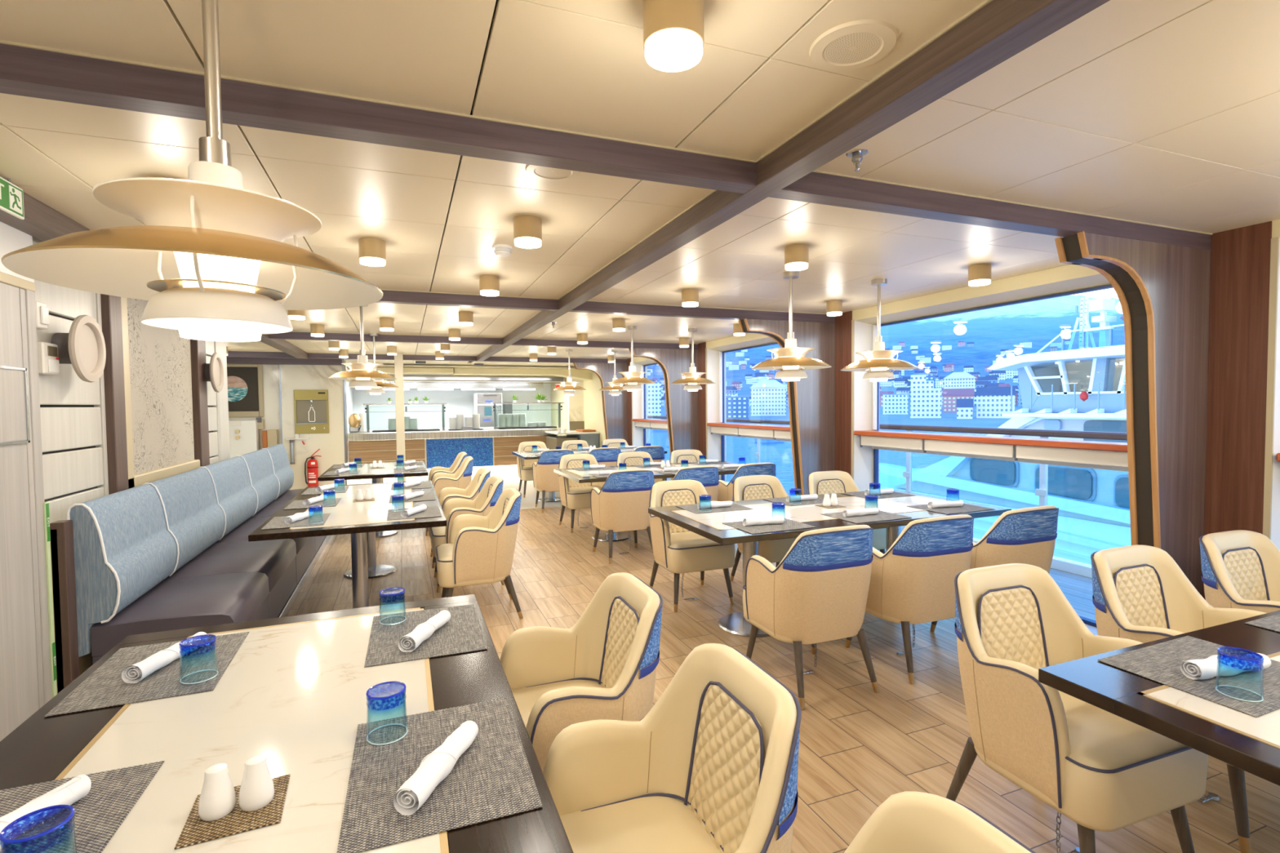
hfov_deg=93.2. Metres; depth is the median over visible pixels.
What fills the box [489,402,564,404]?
shelf
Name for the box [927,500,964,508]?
rolled napkin
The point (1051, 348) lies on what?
house
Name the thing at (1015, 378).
house
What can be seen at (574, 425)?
backsplash
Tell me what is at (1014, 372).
house
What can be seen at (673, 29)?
ceiling light
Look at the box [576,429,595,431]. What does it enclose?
tray
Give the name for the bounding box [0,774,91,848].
rolled napkin
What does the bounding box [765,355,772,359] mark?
house
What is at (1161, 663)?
placemat
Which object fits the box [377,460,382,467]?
pepper shaker
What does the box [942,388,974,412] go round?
building
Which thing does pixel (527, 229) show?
recessed light
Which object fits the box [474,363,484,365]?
ceiling vent
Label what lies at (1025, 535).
dining chair
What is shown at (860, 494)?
placemat
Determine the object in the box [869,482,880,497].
tumbler
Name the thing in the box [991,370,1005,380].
house
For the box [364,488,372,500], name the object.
pepper shaker
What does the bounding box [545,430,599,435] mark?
countertop
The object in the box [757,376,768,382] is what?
house
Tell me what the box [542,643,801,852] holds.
dining chair
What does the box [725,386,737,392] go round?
house
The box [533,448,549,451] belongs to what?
rolled napkin
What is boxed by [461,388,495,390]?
lamp
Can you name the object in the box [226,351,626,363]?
ceiling beam
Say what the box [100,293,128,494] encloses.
wall post
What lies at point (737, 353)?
house
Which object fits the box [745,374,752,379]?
house
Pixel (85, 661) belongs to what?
wall ledge
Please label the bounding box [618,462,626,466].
tumbler
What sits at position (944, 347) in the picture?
house
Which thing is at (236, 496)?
cushion
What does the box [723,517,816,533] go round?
placemat
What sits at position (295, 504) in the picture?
placemat
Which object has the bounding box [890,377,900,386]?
house
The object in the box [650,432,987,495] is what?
fjord
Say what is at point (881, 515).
placemat
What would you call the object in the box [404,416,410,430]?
plate stack
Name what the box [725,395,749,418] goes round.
building
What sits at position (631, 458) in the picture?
dining chair
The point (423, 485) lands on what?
placemat
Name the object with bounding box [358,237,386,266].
recessed light
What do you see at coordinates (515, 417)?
plate stack
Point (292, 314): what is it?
recessed light
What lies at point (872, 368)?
diffuser
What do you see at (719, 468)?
placemat
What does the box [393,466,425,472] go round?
placemat
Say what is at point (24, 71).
ceiling beam
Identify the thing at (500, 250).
smoke detector
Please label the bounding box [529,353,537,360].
recessed light
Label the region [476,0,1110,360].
ceiling beam
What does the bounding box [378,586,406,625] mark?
tumbler
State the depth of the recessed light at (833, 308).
5.09 m
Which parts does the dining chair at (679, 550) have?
leg, leg, quilted panel, anchor chain, seat, leg, leg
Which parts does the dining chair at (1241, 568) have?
quilted panel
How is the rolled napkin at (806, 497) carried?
on the placemat at (820, 500)
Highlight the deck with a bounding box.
[666,477,1095,620]
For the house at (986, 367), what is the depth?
1311.16 m
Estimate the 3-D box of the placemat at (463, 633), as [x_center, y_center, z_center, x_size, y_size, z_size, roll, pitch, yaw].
[-0.711,0.682,2.011,0.346,0.002,0.450,-1,2,-21]
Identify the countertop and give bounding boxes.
[364,425,527,431]
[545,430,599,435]
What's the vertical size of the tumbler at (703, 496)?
0.106 m
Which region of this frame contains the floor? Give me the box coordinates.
[287,471,1279,852]
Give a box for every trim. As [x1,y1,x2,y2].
[0,221,34,282]
[279,359,349,484]
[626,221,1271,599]
[631,237,1279,540]
[632,240,1279,550]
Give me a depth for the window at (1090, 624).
4.64 m
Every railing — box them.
[647,415,1127,577]
[853,430,1128,467]
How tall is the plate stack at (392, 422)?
0.248 m
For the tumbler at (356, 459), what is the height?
0.106 m
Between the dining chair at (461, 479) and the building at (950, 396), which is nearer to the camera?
the dining chair at (461, 479)
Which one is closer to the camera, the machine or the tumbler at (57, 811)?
the tumbler at (57, 811)
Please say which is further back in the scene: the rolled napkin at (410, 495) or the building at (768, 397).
the building at (768, 397)
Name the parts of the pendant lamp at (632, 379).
lamp shade, lamp shade, rod, lamp shade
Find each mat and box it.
[174,774,290,849]
[353,497,374,502]
[816,504,844,508]
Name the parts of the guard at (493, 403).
post, heat rail, post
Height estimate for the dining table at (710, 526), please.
0.751 m
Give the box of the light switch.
[35,300,48,329]
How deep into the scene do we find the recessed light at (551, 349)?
8.77 m
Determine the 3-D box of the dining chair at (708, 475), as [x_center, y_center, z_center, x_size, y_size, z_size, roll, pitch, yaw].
[0.499,0.828,6.277,0.580,0.887,0.588,-1,2,-23]
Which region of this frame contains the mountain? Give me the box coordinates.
[647,295,1124,433]
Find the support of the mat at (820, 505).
on the dining table at (710, 526)
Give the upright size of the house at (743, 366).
16.567 m
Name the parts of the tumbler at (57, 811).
glass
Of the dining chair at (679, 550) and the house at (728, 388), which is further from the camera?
the house at (728, 388)
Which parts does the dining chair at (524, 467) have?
leg, leg, seat, quilted panel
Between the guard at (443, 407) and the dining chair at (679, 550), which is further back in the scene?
the guard at (443, 407)
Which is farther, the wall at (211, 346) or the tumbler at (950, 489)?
the wall at (211, 346)
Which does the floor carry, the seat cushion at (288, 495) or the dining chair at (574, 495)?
the dining chair at (574, 495)
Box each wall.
[31,236,108,523]
[205,340,220,464]
[216,341,230,461]
[228,364,281,449]
[280,364,345,489]
[346,381,353,453]
[353,382,551,431]
[550,219,1279,482]
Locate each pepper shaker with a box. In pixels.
[238,755,274,811]
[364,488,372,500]
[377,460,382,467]
[665,460,670,467]
[830,493,838,506]
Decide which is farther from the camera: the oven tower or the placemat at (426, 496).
the oven tower
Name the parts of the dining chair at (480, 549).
leg, leg, seat, quilted panel, leg, leg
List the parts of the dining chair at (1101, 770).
leg, quilted panel, anchor chain, leg, seat, leg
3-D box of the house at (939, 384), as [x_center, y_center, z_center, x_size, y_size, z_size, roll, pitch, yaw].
[444.982,-61.480,893.977,16.944,12.861,9.493,1,3,34]
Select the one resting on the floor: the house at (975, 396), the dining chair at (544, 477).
the dining chair at (544, 477)
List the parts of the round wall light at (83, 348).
dish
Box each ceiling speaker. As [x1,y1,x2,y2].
[524,164,580,181]
[808,19,897,71]
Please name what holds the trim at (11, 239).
attached to the wall
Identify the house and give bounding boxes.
[659,377,664,385]
[661,396,665,407]
[725,360,732,367]
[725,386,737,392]
[725,393,736,396]
[728,364,738,370]
[731,382,741,390]
[735,351,744,356]
[738,360,746,364]
[740,364,746,369]
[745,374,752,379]
[746,377,758,384]
[754,372,765,376]
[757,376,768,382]
[759,369,768,372]
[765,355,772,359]
[766,373,773,379]
[786,394,788,407]
[879,391,893,406]
[880,378,892,386]
[890,370,901,377]
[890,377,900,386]
[892,345,901,350]
[893,372,898,377]
[893,378,908,387]
[895,387,908,399]
[898,342,905,346]
[902,376,911,381]
[904,381,911,387]
[908,386,910,399]
[910,345,918,349]
[911,348,918,353]
[914,370,924,374]
[915,355,924,359]
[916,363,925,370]
[920,356,931,363]
[923,366,937,373]
[935,380,944,387]
[938,376,946,380]
[942,345,951,351]
[943,365,951,372]
[946,363,954,370]
[957,341,964,346]
[963,365,973,372]
[966,342,974,346]
[969,372,980,377]
[973,391,976,405]
[975,381,989,386]
[977,376,997,382]
[983,382,1004,386]
[984,366,991,371]
[985,374,999,382]
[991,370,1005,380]
[998,383,1010,386]
[1000,349,1008,355]
[1005,370,1012,378]
[1012,370,1017,377]
[1013,375,1018,382]
[1014,392,1017,404]
[1019,342,1031,347]
[1049,342,1061,348]
[1049,346,1057,351]
[1064,339,1070,344]
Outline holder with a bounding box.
[462,426,472,430]
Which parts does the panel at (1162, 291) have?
edge trim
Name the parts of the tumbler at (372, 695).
glass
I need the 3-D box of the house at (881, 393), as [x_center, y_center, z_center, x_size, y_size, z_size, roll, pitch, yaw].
[231.615,-24.453,570.075,13.273,17.662,12.461,0,2,14]
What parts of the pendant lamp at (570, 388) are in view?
lamp shade, rod, lamp shade, lamp shade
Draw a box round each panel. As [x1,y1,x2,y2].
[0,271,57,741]
[49,520,79,693]
[573,362,627,443]
[628,347,698,453]
[737,318,835,495]
[1054,231,1211,596]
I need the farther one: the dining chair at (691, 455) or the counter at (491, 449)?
the counter at (491, 449)
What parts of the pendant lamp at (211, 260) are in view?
lamp shade, lamp shade, plate, rod, lamp shade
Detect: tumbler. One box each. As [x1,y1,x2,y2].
[0,804,76,852]
[178,634,218,684]
[308,505,323,524]
[323,489,335,505]
[333,479,345,491]
[348,463,356,473]
[354,457,361,466]
[365,680,408,745]
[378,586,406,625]
[391,494,404,511]
[393,482,404,496]
[394,472,404,479]
[395,459,404,469]
[582,460,590,470]
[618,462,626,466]
[698,455,706,464]
[698,494,711,511]
[738,457,745,460]
[771,502,785,520]
[789,488,801,504]
[864,494,878,506]
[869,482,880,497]
[946,488,959,496]
[1215,646,1263,702]
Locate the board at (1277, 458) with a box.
[1275,453,1279,461]
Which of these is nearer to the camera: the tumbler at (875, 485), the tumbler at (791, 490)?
the tumbler at (791, 490)
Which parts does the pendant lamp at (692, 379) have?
lamp shade, lamp shade, rod, lamp shade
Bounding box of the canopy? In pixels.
[382,381,543,390]
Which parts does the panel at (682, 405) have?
edge trim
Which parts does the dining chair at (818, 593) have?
leg, seat, leg, anchor chain, leg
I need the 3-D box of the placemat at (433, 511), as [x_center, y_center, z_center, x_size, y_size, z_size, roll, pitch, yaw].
[-1.593,0.608,4.263,0.346,0.002,0.450,-1,2,-22]
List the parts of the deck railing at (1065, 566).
post, post, handrail, post, rail, post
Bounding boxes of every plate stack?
[387,418,395,430]
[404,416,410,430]
[408,417,417,429]
[448,417,457,429]
[455,413,464,429]
[464,417,472,426]
[471,413,479,429]
[497,413,506,427]
[505,413,512,427]
[511,413,519,427]
[518,413,525,426]
[526,422,537,426]
[536,422,546,426]
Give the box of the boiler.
[502,404,512,413]
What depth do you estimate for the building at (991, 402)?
371.55 m
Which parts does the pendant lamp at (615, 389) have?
lamp shade, rod, lamp shade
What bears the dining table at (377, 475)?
on the floor
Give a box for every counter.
[347,427,557,479]
[545,429,599,449]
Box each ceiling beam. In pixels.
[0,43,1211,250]
[0,191,307,359]
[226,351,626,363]
[226,357,342,365]
[268,331,697,349]
[375,289,835,323]
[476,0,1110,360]
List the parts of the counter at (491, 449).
wood panel, wood panel, wood panel, mosaic panel, wood panel, wood panel, wood panel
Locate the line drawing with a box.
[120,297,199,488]
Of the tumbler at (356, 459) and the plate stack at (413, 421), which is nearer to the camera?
the tumbler at (356, 459)
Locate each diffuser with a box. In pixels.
[173,251,261,293]
[355,377,369,380]
[780,355,799,369]
[870,358,886,370]
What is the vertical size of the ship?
18.560 m
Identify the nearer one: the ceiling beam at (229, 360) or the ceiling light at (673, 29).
the ceiling light at (673, 29)
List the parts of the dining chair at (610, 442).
quilted panel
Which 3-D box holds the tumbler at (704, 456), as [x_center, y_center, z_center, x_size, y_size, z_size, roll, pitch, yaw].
[0.777,0.412,7.517,0.088,0.106,0.088,0,2,9]
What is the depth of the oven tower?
15.62 m
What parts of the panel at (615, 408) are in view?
edge trim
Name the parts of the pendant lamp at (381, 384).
rod, lamp shade, lamp shade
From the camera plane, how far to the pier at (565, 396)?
14.47 m
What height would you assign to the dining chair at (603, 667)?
0.887 m
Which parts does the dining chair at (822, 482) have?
quilted panel, seat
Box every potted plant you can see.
[422,395,429,403]
[510,394,517,402]
[533,393,543,402]
[541,394,546,402]
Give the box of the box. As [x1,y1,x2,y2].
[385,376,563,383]
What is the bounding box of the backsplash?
[569,421,584,430]
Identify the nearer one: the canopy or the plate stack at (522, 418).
the plate stack at (522, 418)
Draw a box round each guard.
[363,403,447,432]
[489,402,564,429]
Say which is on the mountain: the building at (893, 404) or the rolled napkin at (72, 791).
the building at (893, 404)
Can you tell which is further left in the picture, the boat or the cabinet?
the cabinet
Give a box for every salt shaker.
[198,763,235,821]
[355,488,364,500]
[372,460,377,467]
[660,460,665,467]
[822,493,831,506]
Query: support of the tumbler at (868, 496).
on the placemat at (881, 515)
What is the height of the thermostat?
0.145 m
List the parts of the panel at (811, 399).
edge trim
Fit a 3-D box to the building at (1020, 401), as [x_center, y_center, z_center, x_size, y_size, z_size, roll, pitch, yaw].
[331.083,-27.532,507.864,23.722,28.600,14.300,1,2,33]
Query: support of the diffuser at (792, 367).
attached to the pendant lamp at (791, 361)
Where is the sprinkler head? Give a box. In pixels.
[845,148,868,171]
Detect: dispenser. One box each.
[255,417,264,429]
[284,433,309,464]
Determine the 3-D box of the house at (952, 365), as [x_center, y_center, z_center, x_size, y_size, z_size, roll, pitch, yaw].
[748.093,-141.293,1458.776,17.071,22.715,16.026,1,2,30]
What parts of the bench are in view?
panel, panel, kick rail, panel, panel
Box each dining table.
[0,594,573,852]
[248,480,446,608]
[317,461,428,537]
[511,448,666,502]
[554,460,742,542]
[648,488,1011,637]
[1038,610,1279,786]
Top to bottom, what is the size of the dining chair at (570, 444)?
0.887 m
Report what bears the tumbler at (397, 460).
on the placemat at (420, 468)
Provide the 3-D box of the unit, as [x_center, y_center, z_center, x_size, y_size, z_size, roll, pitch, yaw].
[-5.950,-0.083,12.951,0.090,0.400,0.150,-1,2,-21]
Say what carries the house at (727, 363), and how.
on the mountain
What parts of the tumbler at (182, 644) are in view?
glass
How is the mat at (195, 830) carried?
on the dining table at (293, 695)
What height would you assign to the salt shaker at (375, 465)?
0.087 m
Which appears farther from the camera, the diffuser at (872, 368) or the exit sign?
the diffuser at (872, 368)
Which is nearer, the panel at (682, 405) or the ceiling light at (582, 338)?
the ceiling light at (582, 338)
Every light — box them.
[50,315,106,382]
[150,176,173,178]
[204,352,224,392]
[287,310,305,319]
[310,324,324,337]
[328,340,339,350]
[338,349,348,358]
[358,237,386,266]
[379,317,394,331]
[386,346,396,355]
[426,464,517,469]
[435,351,444,359]
[440,343,449,352]
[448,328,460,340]
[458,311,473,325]
[479,275,499,296]
[513,214,542,248]
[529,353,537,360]
[546,346,556,355]
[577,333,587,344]
[608,355,613,362]
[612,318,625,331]
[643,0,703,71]
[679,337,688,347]
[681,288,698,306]
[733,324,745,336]
[784,244,808,271]
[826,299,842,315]
[968,263,991,286]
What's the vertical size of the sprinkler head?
0.060 m
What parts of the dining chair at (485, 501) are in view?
seat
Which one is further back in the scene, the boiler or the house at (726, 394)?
the house at (726, 394)
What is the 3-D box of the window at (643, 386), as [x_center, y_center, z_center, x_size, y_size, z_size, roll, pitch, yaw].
[0.412,0.010,10.127,0.262,2.235,2.390,-1,2,-21]
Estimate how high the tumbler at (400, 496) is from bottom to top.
0.106 m
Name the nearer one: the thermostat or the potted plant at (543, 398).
the thermostat
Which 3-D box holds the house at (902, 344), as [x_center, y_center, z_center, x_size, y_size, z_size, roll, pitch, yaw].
[990.745,-308.970,2289.119,17.815,23.704,16.724,-1,2,-9]
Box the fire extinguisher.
[304,448,321,486]
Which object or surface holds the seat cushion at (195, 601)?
on the bench
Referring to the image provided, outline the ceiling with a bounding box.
[0,0,1279,368]
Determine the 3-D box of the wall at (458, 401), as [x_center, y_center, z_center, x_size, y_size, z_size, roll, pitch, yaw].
[-4.875,-0.233,16.510,5.550,2.360,0.100,-1,2,-21]
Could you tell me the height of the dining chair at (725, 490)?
0.887 m
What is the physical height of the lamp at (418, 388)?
0.036 m
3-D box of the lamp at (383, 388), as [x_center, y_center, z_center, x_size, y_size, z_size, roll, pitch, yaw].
[-6.129,-0.911,14.869,0.850,0.036,0.036,-1,2,-21]
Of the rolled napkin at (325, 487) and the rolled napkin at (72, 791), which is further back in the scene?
the rolled napkin at (325, 487)
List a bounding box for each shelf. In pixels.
[363,403,447,404]
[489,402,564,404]
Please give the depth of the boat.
209.03 m
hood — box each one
[349,366,454,374]
[453,368,592,380]
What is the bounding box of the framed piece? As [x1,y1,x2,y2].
[226,364,264,417]
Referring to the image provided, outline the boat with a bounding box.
[754,438,784,442]
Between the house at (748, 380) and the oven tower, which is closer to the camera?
the oven tower
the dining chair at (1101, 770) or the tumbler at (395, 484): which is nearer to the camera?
the dining chair at (1101, 770)
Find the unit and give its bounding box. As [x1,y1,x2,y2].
[359,413,364,431]
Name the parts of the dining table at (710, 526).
inlay trim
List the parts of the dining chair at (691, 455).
quilted panel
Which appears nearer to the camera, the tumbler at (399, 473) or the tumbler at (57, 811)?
the tumbler at (57, 811)
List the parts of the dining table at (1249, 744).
inlay trim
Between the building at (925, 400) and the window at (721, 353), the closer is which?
the window at (721, 353)
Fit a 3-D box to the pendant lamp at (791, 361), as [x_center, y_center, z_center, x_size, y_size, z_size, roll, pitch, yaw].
[0.998,-0.659,4.001,0.515,0.713,0.515,-3,3,-43]
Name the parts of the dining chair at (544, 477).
leg, leg, seat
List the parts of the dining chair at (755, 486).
leg, quilted panel, seat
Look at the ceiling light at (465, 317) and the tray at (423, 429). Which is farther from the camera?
the tray at (423, 429)
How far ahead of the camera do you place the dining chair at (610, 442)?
10.90 m
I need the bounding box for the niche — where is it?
[262,429,278,448]
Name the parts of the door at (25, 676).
hatch frame, rail, corner post, label plate, exit guide strip, label plate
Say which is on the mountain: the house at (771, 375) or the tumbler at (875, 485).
the house at (771, 375)
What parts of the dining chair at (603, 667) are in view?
seat, quilted panel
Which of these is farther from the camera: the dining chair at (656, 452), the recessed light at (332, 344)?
the dining chair at (656, 452)
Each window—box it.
[641,363,667,446]
[719,342,791,481]
[871,284,1128,635]
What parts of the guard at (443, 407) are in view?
post, heat rail, post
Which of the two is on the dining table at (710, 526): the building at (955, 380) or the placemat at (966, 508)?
the placemat at (966, 508)
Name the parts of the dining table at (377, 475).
inlay trim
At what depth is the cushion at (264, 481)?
6.09 m
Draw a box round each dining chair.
[426,456,473,536]
[427,451,467,480]
[427,467,490,568]
[430,475,504,592]
[435,488,523,619]
[499,572,662,772]
[516,441,547,497]
[532,448,575,512]
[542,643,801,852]
[558,453,604,533]
[560,440,589,449]
[589,447,621,466]
[590,469,654,564]
[602,439,628,447]
[616,451,666,483]
[634,445,664,462]
[648,480,735,612]
[669,449,719,480]
[672,465,719,501]
[717,462,776,501]
[729,475,796,581]
[742,524,879,710]
[807,471,886,554]
[843,791,1035,852]
[844,514,973,684]
[929,505,1058,631]
[945,563,1208,852]
[1090,545,1266,852]
[1199,529,1279,613]
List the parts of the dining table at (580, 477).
inlay trim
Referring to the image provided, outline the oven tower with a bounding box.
[473,393,502,428]
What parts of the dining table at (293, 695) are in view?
inlay trim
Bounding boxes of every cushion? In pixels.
[69,484,177,657]
[90,572,269,657]
[145,467,224,571]
[164,538,296,591]
[203,456,257,537]
[214,516,309,554]
[240,448,279,513]
[249,500,289,518]
[266,444,293,497]
[271,488,303,502]
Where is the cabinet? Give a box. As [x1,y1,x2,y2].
[228,420,259,458]
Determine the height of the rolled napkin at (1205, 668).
0.048 m
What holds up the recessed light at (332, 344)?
in the ceiling
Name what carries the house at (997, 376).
on the mountain
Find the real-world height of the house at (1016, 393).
12.280 m
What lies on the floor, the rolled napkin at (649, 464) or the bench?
the bench
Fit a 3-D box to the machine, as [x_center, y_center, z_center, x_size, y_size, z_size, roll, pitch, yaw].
[-6.054,-0.078,12.862,0.251,0.400,0.440,-1,2,-21]
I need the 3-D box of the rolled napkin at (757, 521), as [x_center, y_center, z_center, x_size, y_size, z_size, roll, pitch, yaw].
[0.760,0.580,3.724,0.262,0.046,0.060,-1,2,-14]
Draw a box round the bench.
[66,444,331,664]
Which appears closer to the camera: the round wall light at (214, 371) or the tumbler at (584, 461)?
the round wall light at (214, 371)
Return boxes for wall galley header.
[346,366,564,382]
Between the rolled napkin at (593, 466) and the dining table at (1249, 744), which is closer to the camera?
the dining table at (1249, 744)
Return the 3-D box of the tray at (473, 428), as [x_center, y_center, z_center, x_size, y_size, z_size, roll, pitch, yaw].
[-3.910,0.067,13.567,0.730,0.015,0.340,-1,2,-21]
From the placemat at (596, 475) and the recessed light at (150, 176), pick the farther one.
the placemat at (596, 475)
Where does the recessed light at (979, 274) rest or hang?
in the ceiling
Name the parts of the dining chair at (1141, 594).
quilted panel, anchor chain, leg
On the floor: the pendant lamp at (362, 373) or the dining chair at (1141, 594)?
the dining chair at (1141, 594)
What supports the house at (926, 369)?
on the mountain
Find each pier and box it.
[563,377,567,435]
[566,368,583,430]
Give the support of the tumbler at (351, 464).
on the placemat at (352, 472)
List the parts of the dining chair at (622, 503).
leg, leg, seat, anchor chain, leg, leg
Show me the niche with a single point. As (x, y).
(270, 437)
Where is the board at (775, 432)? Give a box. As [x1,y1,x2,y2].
[706,422,791,439]
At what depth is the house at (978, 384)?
703.87 m
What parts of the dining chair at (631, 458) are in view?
quilted panel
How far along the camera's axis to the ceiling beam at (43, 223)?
2.58 m
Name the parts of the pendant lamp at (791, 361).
lamp shade, rod, lamp shade, lamp shade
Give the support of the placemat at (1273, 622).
on the dining table at (1249, 744)
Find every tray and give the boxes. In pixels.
[372,428,439,431]
[448,428,483,430]
[496,426,556,429]
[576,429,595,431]
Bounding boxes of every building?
[647,382,661,419]
[663,400,666,416]
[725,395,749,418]
[750,379,786,416]
[882,393,908,414]
[910,374,941,417]
[916,373,935,388]
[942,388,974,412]
[943,372,976,391]
[955,398,973,418]
[976,386,1015,417]
[1017,377,1022,406]
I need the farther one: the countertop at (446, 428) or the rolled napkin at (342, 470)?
the countertop at (446, 428)
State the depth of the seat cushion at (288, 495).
7.07 m
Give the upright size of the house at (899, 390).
15.804 m
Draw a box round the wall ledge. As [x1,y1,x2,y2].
[49,519,93,693]
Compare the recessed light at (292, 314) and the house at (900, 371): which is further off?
the house at (900, 371)
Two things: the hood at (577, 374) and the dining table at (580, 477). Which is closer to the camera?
the dining table at (580, 477)
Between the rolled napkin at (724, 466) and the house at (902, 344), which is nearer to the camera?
the rolled napkin at (724, 466)
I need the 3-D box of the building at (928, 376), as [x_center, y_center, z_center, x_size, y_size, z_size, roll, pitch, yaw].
[240.584,-27.317,512.574,17.489,33.600,14.300,0,2,25]
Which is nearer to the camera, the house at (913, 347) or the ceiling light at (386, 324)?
the ceiling light at (386, 324)
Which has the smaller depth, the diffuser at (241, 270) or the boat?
the diffuser at (241, 270)
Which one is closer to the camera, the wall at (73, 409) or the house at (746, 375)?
the wall at (73, 409)
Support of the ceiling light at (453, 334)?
in the ceiling
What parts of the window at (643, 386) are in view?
frame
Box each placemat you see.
[0,760,164,852]
[44,631,249,717]
[260,513,330,529]
[284,497,341,509]
[301,486,348,494]
[323,470,359,475]
[331,464,364,468]
[337,697,542,852]
[364,604,487,667]
[386,506,441,520]
[389,492,435,502]
[391,481,431,489]
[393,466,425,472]
[394,462,423,466]
[571,466,616,471]
[589,473,608,477]
[631,463,674,467]
[653,470,677,474]
[675,502,753,513]
[685,461,729,465]
[716,466,737,471]
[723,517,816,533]
[763,497,839,506]
[821,510,911,523]
[841,491,914,499]
[906,503,995,514]
[1097,635,1279,717]
[1244,613,1279,632]
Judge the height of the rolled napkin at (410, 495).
0.046 m
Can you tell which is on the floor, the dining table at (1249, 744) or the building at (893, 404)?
the dining table at (1249, 744)
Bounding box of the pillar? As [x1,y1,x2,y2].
[394,353,405,482]
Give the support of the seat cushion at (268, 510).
on the bench
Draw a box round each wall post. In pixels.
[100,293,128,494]
[190,338,209,466]
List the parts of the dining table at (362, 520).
inlay trim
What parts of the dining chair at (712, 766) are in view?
seat, quilted panel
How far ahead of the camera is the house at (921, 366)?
1489.01 m
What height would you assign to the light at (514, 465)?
0.013 m
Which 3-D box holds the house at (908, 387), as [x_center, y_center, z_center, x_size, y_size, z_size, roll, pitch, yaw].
[304.043,-35.011,662.580,17.412,16.965,12.000,1,2,31]
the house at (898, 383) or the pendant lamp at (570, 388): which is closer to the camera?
the pendant lamp at (570, 388)
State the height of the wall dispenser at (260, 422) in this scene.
0.200 m
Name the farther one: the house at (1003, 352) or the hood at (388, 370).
the house at (1003, 352)
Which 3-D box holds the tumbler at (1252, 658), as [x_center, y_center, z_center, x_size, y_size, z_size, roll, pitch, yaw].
[1.513,0.623,1.526,0.088,0.106,0.088,0,2,21]
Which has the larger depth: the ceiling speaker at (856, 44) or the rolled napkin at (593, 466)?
the rolled napkin at (593, 466)
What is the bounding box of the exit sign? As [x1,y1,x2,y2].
[0,176,24,219]
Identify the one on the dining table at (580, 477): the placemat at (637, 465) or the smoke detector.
the placemat at (637, 465)
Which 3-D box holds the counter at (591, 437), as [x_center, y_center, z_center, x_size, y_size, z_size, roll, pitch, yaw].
[-1.537,0.549,13.502,0.940,0.950,1.280,-1,2,-21]
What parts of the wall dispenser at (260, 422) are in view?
key panel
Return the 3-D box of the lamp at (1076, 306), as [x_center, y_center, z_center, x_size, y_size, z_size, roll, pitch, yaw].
[19.602,-5.253,27.147,0.100,0.340,0.080,-1,2,-21]
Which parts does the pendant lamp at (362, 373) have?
rod, lamp shade, lamp shade, lamp shade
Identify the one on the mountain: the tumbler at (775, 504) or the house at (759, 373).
the house at (759, 373)
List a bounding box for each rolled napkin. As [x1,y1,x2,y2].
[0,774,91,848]
[121,631,208,683]
[284,510,313,524]
[302,494,327,505]
[315,483,337,492]
[334,467,351,473]
[341,462,355,466]
[393,720,478,815]
[398,609,450,652]
[400,480,421,488]
[400,490,424,500]
[400,504,426,516]
[401,460,415,465]
[401,465,417,471]
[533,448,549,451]
[577,446,593,449]
[582,464,604,469]
[598,470,617,475]
[620,445,635,448]
[642,462,661,466]
[662,466,684,471]
[697,459,718,463]
[697,501,732,509]
[722,463,744,468]
[742,516,784,525]
[786,493,817,502]
[842,507,878,516]
[864,488,893,495]
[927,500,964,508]
[1180,653,1271,679]
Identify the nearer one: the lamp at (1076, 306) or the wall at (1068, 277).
the wall at (1068, 277)
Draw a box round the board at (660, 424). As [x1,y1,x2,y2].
[631,418,667,429]
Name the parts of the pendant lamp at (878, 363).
lamp shade, lamp shade, rod, lamp shade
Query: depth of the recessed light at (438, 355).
9.47 m
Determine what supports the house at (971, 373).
on the mountain
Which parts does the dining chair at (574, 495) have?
leg, leg, quilted panel, seat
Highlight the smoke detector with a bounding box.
[492,244,512,257]
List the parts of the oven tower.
control panel, door, door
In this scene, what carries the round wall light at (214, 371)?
attached to the wall at (211, 346)
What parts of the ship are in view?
screen rail, screen post, mast leg, screen post, mast leg, mast leg, screen rail, screen post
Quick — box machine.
[348,413,361,432]
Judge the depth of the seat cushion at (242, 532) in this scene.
5.03 m
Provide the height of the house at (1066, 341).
21.785 m
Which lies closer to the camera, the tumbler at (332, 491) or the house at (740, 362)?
the tumbler at (332, 491)
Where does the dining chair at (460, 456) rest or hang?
on the floor
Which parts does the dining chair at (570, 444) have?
quilted panel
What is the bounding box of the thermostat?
[37,342,59,375]
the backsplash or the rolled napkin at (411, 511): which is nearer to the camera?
the rolled napkin at (411, 511)
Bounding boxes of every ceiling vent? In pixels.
[415,361,426,364]
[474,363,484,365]
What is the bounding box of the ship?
[879,297,1131,566]
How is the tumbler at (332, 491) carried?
on the placemat at (295, 504)
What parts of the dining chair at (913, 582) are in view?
seat, anchor chain, leg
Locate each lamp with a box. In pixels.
[1,0,382,342]
[328,304,396,389]
[351,333,399,394]
[382,388,408,390]
[417,388,453,390]
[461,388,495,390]
[502,388,535,390]
[553,349,586,395]
[599,350,626,395]
[608,325,655,391]
[670,328,715,391]
[751,271,831,381]
[840,278,919,382]
[1075,305,1078,313]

